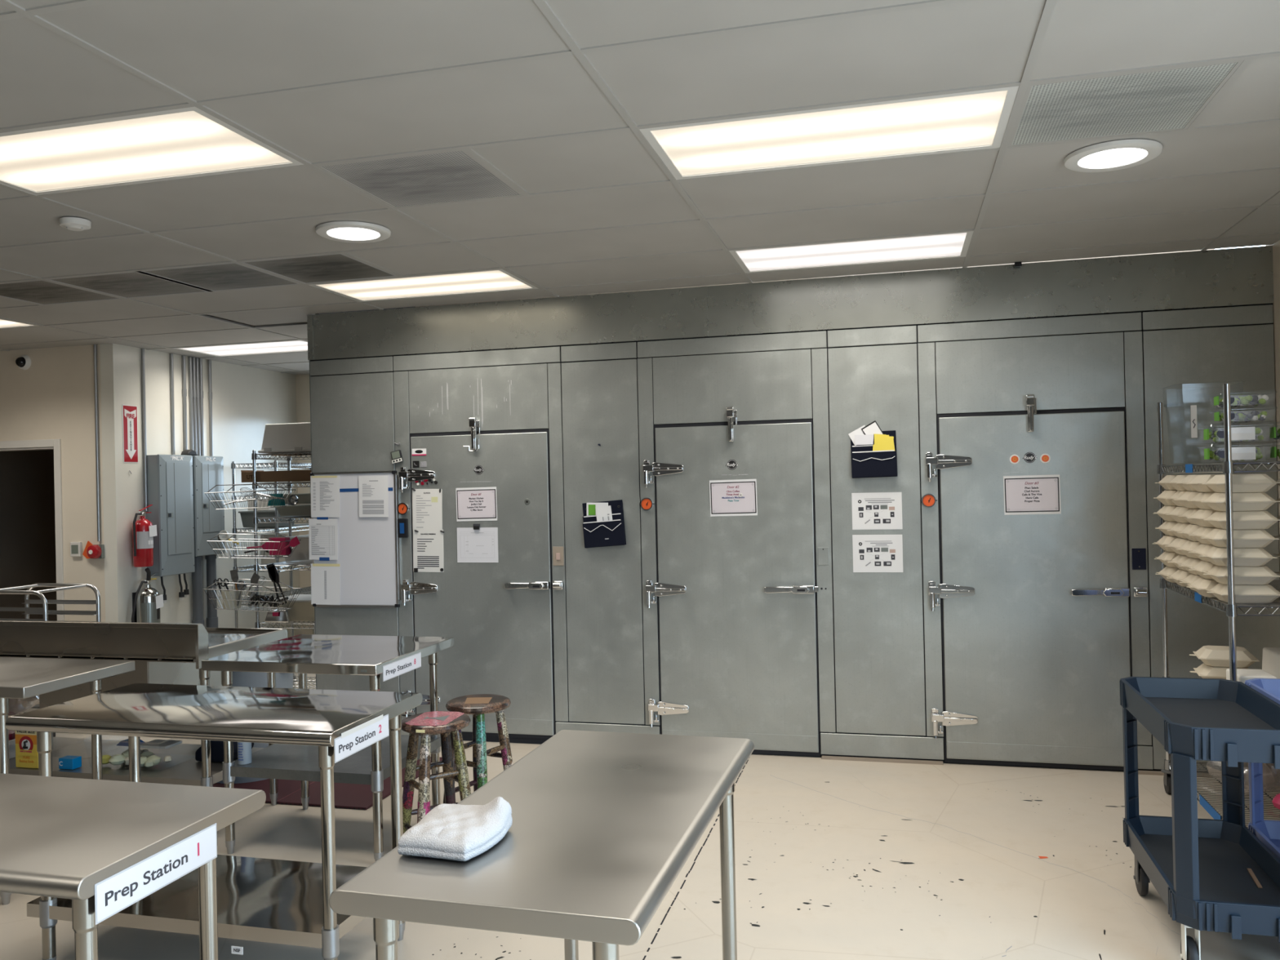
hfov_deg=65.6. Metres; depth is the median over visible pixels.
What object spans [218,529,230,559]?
strainer
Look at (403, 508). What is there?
thermometer
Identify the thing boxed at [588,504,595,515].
print
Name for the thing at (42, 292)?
ceiling vent
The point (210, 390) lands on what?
conduit
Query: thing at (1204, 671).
box
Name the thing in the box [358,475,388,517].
paper notice
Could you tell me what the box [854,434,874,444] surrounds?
paper card
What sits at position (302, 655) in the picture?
prep table
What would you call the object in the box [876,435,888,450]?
slip
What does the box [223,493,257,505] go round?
whisk
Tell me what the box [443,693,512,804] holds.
bar stool
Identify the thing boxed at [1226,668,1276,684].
foam box
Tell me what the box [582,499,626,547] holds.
pocket
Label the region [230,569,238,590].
spatula
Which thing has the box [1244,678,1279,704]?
tray
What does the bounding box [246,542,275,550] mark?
spatula
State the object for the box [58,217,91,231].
smoke detector
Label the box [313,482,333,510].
print
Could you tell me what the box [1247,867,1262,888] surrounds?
wooden stick
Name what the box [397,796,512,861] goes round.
folded towel
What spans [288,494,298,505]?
ladle bowl
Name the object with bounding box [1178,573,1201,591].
box
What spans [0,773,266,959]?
prep table
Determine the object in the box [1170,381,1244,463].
food container
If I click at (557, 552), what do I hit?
light switch
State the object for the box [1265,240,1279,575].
wall
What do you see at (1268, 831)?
tray
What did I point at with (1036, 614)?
door
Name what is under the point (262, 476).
cardboard box
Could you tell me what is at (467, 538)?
print
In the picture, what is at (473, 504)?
door sign
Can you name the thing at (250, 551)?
ladle
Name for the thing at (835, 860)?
floor
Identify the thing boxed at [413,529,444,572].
sheet
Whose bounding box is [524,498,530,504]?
peephole
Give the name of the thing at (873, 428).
paper card
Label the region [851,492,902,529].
poster
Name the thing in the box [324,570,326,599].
print
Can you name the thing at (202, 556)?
conduit
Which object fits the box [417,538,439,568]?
print
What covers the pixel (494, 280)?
ceiling light
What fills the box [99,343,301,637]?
wall
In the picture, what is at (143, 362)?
conduit
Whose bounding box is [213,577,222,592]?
scissors
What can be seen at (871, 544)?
print
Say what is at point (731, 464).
round sticker
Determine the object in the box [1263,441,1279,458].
pack
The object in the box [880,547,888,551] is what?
photo
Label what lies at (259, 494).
whisk
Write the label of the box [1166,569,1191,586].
box
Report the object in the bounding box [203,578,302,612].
wire basket
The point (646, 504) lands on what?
thermometer
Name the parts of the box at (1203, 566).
lid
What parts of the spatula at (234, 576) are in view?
blade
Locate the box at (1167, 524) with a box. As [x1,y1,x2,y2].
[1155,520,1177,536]
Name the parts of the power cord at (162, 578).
cord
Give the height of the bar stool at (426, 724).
0.615 m
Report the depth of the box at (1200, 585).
4.28 m
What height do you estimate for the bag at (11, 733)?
0.144 m
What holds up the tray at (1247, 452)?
on the pack at (1247, 452)
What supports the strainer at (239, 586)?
in the wire basket at (261, 586)
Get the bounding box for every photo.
[880,505,887,509]
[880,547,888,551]
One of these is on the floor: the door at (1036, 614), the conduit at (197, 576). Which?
the conduit at (197, 576)
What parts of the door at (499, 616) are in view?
kick plate, handle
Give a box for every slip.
[872,434,886,450]
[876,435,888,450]
[879,435,893,450]
[880,435,894,450]
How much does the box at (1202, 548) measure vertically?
0.074 m
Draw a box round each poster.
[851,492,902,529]
[852,534,902,572]
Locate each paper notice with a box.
[308,516,337,560]
[311,475,339,517]
[311,563,340,604]
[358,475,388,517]
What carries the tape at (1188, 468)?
attached to the wire shelving unit at (1231, 607)
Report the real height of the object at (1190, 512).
0.074 m
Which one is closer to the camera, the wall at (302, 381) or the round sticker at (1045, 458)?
the round sticker at (1045, 458)
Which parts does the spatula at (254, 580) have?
handle, blade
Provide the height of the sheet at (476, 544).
0.248 m
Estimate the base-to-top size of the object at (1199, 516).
0.074 m
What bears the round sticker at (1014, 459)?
attached to the door at (1036, 614)
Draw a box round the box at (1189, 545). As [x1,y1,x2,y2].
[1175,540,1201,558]
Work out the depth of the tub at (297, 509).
7.64 m
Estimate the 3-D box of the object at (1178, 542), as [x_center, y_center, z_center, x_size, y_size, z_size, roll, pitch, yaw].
[2.632,0.315,4.708,0.261,0.074,0.198,-1,0,14]
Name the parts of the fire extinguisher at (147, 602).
handle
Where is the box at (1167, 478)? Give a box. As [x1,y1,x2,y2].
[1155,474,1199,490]
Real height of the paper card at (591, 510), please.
0.097 m
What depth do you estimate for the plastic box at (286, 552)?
7.40 m
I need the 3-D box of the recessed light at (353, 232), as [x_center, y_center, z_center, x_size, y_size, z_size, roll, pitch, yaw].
[-1.307,-1.127,4.531,0.332,0.019,0.332,-1,0,14]
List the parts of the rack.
frame, frame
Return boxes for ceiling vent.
[0,280,120,305]
[45,271,207,297]
[140,262,299,291]
[240,253,396,284]
[316,149,523,208]
[1007,60,1243,146]
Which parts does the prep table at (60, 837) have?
leg, leg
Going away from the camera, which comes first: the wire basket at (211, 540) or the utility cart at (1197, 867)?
the utility cart at (1197, 867)
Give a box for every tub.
[238,510,294,527]
[257,422,311,453]
[270,594,314,621]
[273,493,311,516]
[284,534,311,563]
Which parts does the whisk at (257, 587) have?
handle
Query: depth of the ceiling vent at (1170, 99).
3.19 m
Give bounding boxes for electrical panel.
[145,453,195,577]
[192,455,225,556]
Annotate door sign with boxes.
[455,486,497,521]
[709,479,757,516]
[1003,474,1061,515]
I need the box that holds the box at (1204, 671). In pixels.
[1189,662,1248,679]
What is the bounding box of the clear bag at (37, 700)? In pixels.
[8,694,39,715]
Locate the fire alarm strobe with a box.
[82,541,104,559]
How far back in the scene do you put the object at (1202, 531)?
4.31 m
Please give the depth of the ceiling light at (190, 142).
3.45 m
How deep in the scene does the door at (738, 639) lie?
5.94 m
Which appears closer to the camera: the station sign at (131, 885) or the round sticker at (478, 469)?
the station sign at (131, 885)
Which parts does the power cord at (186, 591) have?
cord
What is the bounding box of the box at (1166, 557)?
[1154,551,1178,567]
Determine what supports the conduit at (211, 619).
on the floor
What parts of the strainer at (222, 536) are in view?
handle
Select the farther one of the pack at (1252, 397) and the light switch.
the light switch
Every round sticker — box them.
[473,465,484,474]
[725,459,737,469]
[1009,454,1019,463]
[1022,452,1036,462]
[1040,453,1050,463]
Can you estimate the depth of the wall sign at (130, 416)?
7.91 m
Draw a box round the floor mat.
[213,756,441,809]
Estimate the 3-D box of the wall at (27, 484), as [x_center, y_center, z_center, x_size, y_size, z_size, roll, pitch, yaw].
[-5.024,0.428,9.403,2.390,2.700,2.480,-1,0,14]
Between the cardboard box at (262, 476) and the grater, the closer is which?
the grater
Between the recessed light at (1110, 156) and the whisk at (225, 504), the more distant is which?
the whisk at (225, 504)
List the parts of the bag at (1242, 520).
lid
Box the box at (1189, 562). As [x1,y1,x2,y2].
[1177,557,1202,575]
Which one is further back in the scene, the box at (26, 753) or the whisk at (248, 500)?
the whisk at (248, 500)
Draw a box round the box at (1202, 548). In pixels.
[1188,543,1213,562]
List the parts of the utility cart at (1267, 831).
post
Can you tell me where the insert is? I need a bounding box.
[116,738,182,749]
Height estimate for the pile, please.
0.104 m
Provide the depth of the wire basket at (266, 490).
7.42 m
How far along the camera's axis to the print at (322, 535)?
6.62 m
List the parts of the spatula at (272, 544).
handle, blade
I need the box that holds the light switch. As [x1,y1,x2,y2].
[552,546,564,565]
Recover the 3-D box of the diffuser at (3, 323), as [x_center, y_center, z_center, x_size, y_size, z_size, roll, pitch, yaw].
[-4.796,-1.061,6.742,1.134,0.004,0.525,-1,0,14]
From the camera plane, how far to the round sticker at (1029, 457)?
5.53 m
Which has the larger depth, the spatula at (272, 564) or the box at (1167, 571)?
the spatula at (272, 564)
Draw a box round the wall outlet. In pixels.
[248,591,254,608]
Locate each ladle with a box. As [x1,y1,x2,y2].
[244,548,269,553]
[257,546,292,555]
[265,494,298,505]
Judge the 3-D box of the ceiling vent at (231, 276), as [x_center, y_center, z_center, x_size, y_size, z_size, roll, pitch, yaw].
[-2.293,-1.117,5.466,0.584,0.008,0.584,-1,0,14]
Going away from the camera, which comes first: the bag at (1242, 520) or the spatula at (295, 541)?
the bag at (1242, 520)
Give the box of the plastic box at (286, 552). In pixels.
[269,537,290,555]
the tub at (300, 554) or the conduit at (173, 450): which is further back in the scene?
the conduit at (173, 450)
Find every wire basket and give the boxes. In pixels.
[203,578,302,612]
[204,483,295,509]
[207,531,301,558]
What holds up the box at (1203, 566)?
on the box at (1200, 585)
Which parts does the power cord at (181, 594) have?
cord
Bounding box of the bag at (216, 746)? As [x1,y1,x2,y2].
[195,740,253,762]
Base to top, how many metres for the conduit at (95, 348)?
1.542 m
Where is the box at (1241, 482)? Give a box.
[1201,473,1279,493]
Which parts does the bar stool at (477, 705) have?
leg, leg, seat, leg, leg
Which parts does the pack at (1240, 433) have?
lid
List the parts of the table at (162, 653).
rail, leg, leg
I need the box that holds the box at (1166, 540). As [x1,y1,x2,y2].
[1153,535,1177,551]
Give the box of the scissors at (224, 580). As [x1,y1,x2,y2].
[220,577,228,591]
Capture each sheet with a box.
[412,488,442,529]
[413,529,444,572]
[457,524,497,562]
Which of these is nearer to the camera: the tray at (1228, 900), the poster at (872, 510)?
the tray at (1228, 900)
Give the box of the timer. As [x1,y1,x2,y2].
[391,449,403,463]
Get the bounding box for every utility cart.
[1119,676,1279,959]
[1244,678,1279,859]
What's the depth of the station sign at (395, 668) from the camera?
4.42 m
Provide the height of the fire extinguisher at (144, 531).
0.490 m
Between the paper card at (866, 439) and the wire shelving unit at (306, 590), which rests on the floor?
the wire shelving unit at (306, 590)
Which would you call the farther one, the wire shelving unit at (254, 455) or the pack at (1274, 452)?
the wire shelving unit at (254, 455)
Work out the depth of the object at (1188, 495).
4.49 m
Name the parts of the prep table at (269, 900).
leg, leg, maker plate, leg, leg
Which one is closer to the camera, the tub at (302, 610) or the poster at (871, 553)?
the poster at (871, 553)
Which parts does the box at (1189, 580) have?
lid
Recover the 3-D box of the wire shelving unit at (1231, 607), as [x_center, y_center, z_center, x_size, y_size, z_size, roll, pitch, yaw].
[2.814,0.594,4.469,0.646,1.989,1.152,-1,0,14]
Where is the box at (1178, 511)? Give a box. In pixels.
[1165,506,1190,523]
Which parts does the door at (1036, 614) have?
kick plate, handle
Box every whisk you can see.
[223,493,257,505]
[236,493,271,502]
[239,487,277,498]
[248,576,266,599]
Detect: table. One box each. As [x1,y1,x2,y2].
[0,620,287,805]
[0,657,135,905]
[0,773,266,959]
[4,683,422,959]
[201,634,453,861]
[328,729,754,959]
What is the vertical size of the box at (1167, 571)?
0.074 m
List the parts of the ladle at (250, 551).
handle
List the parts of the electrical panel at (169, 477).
door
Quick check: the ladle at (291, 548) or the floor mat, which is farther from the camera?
the ladle at (291, 548)
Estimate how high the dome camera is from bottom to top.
0.120 m
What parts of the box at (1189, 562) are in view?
lid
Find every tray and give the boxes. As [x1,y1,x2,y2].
[1119,676,1279,768]
[1123,814,1279,942]
[1205,445,1263,462]
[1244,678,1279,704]
[1248,819,1279,859]
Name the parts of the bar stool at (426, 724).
leg, leg, seat, leg, leg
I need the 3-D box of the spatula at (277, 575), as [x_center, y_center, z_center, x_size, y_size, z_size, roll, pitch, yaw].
[-2.706,0.779,7.411,0.156,0.289,0.014,-1,0,14]
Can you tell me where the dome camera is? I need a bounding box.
[15,355,31,369]
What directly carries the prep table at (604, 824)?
on the floor
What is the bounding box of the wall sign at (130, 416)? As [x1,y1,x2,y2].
[122,404,138,462]
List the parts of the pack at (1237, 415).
lid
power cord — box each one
[160,576,166,603]
[177,573,184,599]
[183,573,189,597]
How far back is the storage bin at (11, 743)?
5.10 m
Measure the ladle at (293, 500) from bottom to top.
0.079 m
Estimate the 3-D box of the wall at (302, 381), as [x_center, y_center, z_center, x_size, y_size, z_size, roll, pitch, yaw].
[-0.910,0.130,9.518,5.290,3.117,0.120,-1,0,14]
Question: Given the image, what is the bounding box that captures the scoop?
[217,533,239,544]
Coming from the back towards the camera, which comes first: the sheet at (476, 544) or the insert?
the sheet at (476, 544)
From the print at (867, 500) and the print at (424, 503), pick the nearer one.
the print at (867, 500)
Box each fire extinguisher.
[131,568,163,622]
[132,504,156,567]
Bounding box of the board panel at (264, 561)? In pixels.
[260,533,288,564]
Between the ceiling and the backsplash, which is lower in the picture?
the backsplash
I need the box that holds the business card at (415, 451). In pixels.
[412,448,426,455]
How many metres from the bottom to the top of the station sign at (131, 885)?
0.080 m
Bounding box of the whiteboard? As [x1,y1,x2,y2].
[310,470,401,608]
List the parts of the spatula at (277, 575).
blade, handle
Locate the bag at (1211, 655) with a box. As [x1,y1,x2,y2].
[1189,645,1259,667]
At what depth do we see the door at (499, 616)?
6.33 m
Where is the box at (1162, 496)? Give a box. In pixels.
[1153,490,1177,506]
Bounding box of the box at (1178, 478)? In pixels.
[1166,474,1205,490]
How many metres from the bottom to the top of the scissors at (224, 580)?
0.158 m
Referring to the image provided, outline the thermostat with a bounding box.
[70,542,82,556]
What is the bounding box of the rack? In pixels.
[0,582,101,737]
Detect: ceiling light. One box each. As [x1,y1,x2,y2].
[0,106,304,195]
[0,319,37,328]
[175,340,307,356]
[310,269,538,302]
[639,85,1019,179]
[728,231,973,273]
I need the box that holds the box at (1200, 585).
[1186,577,1218,597]
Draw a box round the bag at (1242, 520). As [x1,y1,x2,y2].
[1204,510,1279,529]
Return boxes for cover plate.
[817,546,828,564]
[1131,548,1146,569]
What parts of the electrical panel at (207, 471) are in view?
door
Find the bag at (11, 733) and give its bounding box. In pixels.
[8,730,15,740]
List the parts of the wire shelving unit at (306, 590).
post, wire shelf, wire shelf, wire shelf, wire shelf, wire shelf, post, post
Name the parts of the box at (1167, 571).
lid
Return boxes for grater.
[267,493,285,506]
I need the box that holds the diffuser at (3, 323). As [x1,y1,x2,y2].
[0,319,29,327]
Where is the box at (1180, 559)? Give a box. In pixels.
[1168,554,1189,571]
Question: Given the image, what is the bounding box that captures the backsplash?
[0,620,208,669]
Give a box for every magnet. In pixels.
[413,460,419,467]
[420,461,426,466]
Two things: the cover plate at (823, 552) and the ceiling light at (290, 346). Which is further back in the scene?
the ceiling light at (290, 346)
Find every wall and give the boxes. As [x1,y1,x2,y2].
[0,344,105,622]
[0,449,57,620]
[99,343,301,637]
[295,373,313,634]
[306,245,1279,780]
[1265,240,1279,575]
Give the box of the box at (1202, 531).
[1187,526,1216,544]
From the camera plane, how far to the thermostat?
7.82 m
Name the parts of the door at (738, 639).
kick plate, handle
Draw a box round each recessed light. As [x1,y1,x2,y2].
[315,221,391,243]
[1063,139,1162,172]
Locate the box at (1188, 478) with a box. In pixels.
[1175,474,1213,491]
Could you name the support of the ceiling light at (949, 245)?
attached to the ceiling
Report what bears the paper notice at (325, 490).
attached to the whiteboard
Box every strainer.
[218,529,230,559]
[236,580,246,605]
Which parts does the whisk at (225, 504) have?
handle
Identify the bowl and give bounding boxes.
[218,529,229,540]
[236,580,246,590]
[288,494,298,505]
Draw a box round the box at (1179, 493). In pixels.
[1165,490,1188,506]
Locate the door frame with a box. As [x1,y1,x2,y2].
[0,439,64,621]
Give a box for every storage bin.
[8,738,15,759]
[102,749,172,767]
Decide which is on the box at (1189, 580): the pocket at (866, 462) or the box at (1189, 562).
the box at (1189, 562)
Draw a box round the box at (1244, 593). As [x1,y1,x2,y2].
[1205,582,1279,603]
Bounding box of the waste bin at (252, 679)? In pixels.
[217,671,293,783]
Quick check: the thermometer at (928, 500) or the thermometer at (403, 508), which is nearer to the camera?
the thermometer at (928, 500)
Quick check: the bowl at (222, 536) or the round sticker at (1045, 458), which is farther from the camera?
the bowl at (222, 536)
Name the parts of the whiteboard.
rail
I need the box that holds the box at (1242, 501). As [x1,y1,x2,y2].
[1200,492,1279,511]
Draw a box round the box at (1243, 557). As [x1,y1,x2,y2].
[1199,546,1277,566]
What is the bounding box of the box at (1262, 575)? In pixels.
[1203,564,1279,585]
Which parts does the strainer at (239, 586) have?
handle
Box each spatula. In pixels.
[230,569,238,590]
[244,572,260,598]
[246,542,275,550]
[266,563,279,601]
[267,564,287,603]
[279,536,300,551]
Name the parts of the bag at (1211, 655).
lid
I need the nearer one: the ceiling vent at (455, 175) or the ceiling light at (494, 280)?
the ceiling vent at (455, 175)
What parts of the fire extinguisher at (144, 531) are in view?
handle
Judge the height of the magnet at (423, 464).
0.036 m
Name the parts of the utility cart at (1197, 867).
post, post, post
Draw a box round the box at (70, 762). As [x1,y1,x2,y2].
[58,755,81,769]
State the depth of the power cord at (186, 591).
8.34 m
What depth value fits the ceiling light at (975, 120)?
3.42 m
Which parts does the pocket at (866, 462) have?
panel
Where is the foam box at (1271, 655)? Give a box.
[1262,647,1279,679]
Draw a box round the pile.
[248,593,288,607]
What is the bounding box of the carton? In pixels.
[247,499,275,510]
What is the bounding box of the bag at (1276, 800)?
[1271,793,1279,809]
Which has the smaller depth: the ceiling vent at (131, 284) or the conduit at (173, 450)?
the ceiling vent at (131, 284)
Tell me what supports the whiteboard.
attached to the wall at (901, 351)
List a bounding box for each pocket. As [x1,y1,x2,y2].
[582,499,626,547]
[850,430,897,478]
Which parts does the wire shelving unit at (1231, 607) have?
post, wire shelf, wire shelf, wire shelf, post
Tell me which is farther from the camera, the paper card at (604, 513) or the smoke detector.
the paper card at (604, 513)
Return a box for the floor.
[0,673,1279,959]
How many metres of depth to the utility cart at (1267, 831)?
3.80 m
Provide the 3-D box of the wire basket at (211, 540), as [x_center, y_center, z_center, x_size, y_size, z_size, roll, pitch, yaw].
[-2.908,0.490,7.483,0.623,0.186,0.267,0,0,14]
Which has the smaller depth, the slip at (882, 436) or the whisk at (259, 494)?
the slip at (882, 436)
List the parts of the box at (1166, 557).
lid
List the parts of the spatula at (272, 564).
blade, handle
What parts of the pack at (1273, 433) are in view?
lid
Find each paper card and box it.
[586,502,608,515]
[595,505,612,521]
[848,425,865,445]
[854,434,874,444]
[861,420,884,434]
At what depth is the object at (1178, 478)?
4.69 m
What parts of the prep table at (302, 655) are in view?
leg, leg, leg, leg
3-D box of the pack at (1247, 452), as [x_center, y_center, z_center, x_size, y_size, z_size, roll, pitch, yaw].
[2.505,-0.115,4.184,0.234,0.079,0.197,-1,0,14]
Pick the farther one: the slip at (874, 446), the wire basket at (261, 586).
the wire basket at (261, 586)
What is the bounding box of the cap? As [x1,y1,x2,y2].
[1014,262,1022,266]
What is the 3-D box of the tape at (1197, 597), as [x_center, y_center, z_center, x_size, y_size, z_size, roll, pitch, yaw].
[2.504,0.527,4.455,0.002,0.040,0.100,-1,0,14]
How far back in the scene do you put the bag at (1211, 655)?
4.41 m
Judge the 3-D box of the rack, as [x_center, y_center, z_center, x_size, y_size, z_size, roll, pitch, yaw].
[-4.172,1.244,6.867,0.648,1.014,0.550,-1,0,14]
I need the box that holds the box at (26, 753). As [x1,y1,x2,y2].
[14,730,38,768]
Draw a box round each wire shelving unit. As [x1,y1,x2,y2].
[231,460,315,634]
[251,449,315,688]
[1156,382,1279,827]
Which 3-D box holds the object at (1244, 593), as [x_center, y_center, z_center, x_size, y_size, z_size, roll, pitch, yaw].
[2.495,0.467,4.119,0.261,0.074,0.198,-1,0,13]
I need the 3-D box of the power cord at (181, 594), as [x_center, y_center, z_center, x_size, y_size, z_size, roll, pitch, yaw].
[-3.834,0.891,8.294,0.048,0.226,0.044,-1,0,-37]
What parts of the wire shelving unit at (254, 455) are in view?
post, wire shelf, wire shelf, wire shelf, wire shelf, wire shelf, post, wire shelf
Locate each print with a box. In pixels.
[237,742,243,760]
[311,524,334,555]
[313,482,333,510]
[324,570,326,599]
[362,480,383,514]
[414,449,422,453]
[416,495,431,522]
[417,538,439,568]
[460,531,494,546]
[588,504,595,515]
[865,497,894,502]
[870,542,892,545]
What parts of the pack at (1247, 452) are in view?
lid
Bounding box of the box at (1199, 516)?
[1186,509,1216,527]
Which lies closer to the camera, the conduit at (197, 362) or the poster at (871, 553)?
the poster at (871, 553)
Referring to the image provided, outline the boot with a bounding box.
[181,449,197,455]
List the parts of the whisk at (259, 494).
handle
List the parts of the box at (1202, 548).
lid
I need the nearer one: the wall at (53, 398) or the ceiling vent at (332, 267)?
the ceiling vent at (332, 267)
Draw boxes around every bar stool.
[400,711,471,833]
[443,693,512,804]
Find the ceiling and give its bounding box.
[0,0,1279,374]
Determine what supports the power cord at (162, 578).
hanging from the electrical panel at (169, 477)
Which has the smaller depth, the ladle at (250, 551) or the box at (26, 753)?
the box at (26, 753)
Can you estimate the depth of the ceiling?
3.37 m
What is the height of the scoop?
0.096 m
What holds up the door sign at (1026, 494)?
attached to the door at (1036, 614)
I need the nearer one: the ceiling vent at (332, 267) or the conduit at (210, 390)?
the ceiling vent at (332, 267)
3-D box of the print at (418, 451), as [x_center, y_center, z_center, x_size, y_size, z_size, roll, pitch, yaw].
[-1.438,-0.184,6.459,0.056,0.022,0.001,-1,0,14]
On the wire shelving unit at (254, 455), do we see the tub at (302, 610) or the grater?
the tub at (302, 610)
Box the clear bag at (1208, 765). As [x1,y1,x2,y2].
[1205,760,1279,795]
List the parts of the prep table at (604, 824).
leg, leg, leg, leg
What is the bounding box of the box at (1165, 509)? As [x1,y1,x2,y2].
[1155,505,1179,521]
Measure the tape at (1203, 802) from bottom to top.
0.042 m
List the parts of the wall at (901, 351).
panel, fascia panel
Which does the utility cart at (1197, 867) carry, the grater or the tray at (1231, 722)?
the tray at (1231, 722)
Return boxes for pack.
[1200,422,1270,444]
[1202,441,1273,462]
[1210,389,1274,409]
[1210,405,1276,423]
[1263,422,1279,442]
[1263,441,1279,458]
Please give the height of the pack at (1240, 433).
0.079 m
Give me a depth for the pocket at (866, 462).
5.72 m
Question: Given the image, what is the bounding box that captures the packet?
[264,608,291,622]
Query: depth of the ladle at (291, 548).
7.43 m
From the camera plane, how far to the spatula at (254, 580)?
7.50 m
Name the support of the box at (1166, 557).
on the box at (1167, 571)
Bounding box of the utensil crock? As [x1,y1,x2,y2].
[221,589,242,608]
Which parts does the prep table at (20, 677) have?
leg, leg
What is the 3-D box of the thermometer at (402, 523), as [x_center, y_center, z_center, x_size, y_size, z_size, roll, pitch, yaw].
[-1.549,0.315,6.489,0.068,0.124,0.026,-1,0,14]
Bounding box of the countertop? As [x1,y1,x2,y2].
[0,627,287,662]
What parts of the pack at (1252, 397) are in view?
lid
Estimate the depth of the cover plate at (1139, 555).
5.40 m
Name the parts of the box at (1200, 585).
lid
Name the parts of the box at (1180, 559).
lid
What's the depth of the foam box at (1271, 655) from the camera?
4.20 m
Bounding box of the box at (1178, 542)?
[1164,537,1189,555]
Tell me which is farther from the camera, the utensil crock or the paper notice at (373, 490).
the utensil crock
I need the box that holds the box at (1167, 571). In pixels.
[1155,565,1180,582]
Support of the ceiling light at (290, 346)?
attached to the ceiling
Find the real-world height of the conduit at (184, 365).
0.857 m
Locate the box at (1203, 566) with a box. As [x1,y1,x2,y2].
[1188,560,1216,579]
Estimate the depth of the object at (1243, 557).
4.05 m
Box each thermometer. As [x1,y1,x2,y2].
[396,502,409,515]
[397,518,408,537]
[639,497,654,511]
[920,493,937,507]
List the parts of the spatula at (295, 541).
handle, blade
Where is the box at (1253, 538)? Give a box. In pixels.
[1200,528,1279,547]
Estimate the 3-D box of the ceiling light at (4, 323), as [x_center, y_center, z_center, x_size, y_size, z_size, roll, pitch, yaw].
[-4.797,-1.106,6.742,1.194,0.104,0.585,-1,0,14]
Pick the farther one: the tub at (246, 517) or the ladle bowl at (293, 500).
the tub at (246, 517)
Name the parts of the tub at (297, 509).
storage tub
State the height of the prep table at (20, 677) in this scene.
0.890 m
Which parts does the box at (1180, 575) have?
lid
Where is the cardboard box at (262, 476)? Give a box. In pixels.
[240,470,311,482]
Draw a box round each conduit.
[93,344,100,541]
[141,348,147,511]
[169,353,175,454]
[182,355,187,450]
[188,356,193,456]
[191,356,197,454]
[191,555,204,626]
[195,357,200,455]
[199,358,204,456]
[201,555,204,626]
[204,554,217,627]
[208,360,213,456]
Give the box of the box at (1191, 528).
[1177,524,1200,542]
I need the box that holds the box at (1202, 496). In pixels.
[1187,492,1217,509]
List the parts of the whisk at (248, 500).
handle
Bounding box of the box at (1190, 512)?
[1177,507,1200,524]
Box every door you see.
[398,417,564,738]
[642,406,826,756]
[925,394,1147,770]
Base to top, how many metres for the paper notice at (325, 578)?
0.274 m
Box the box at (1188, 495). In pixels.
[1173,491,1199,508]
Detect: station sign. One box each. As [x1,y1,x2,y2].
[94,822,217,924]
[333,714,389,763]
[382,652,421,681]
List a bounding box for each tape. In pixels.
[1185,463,1192,472]
[1194,591,1201,603]
[1199,794,1220,819]

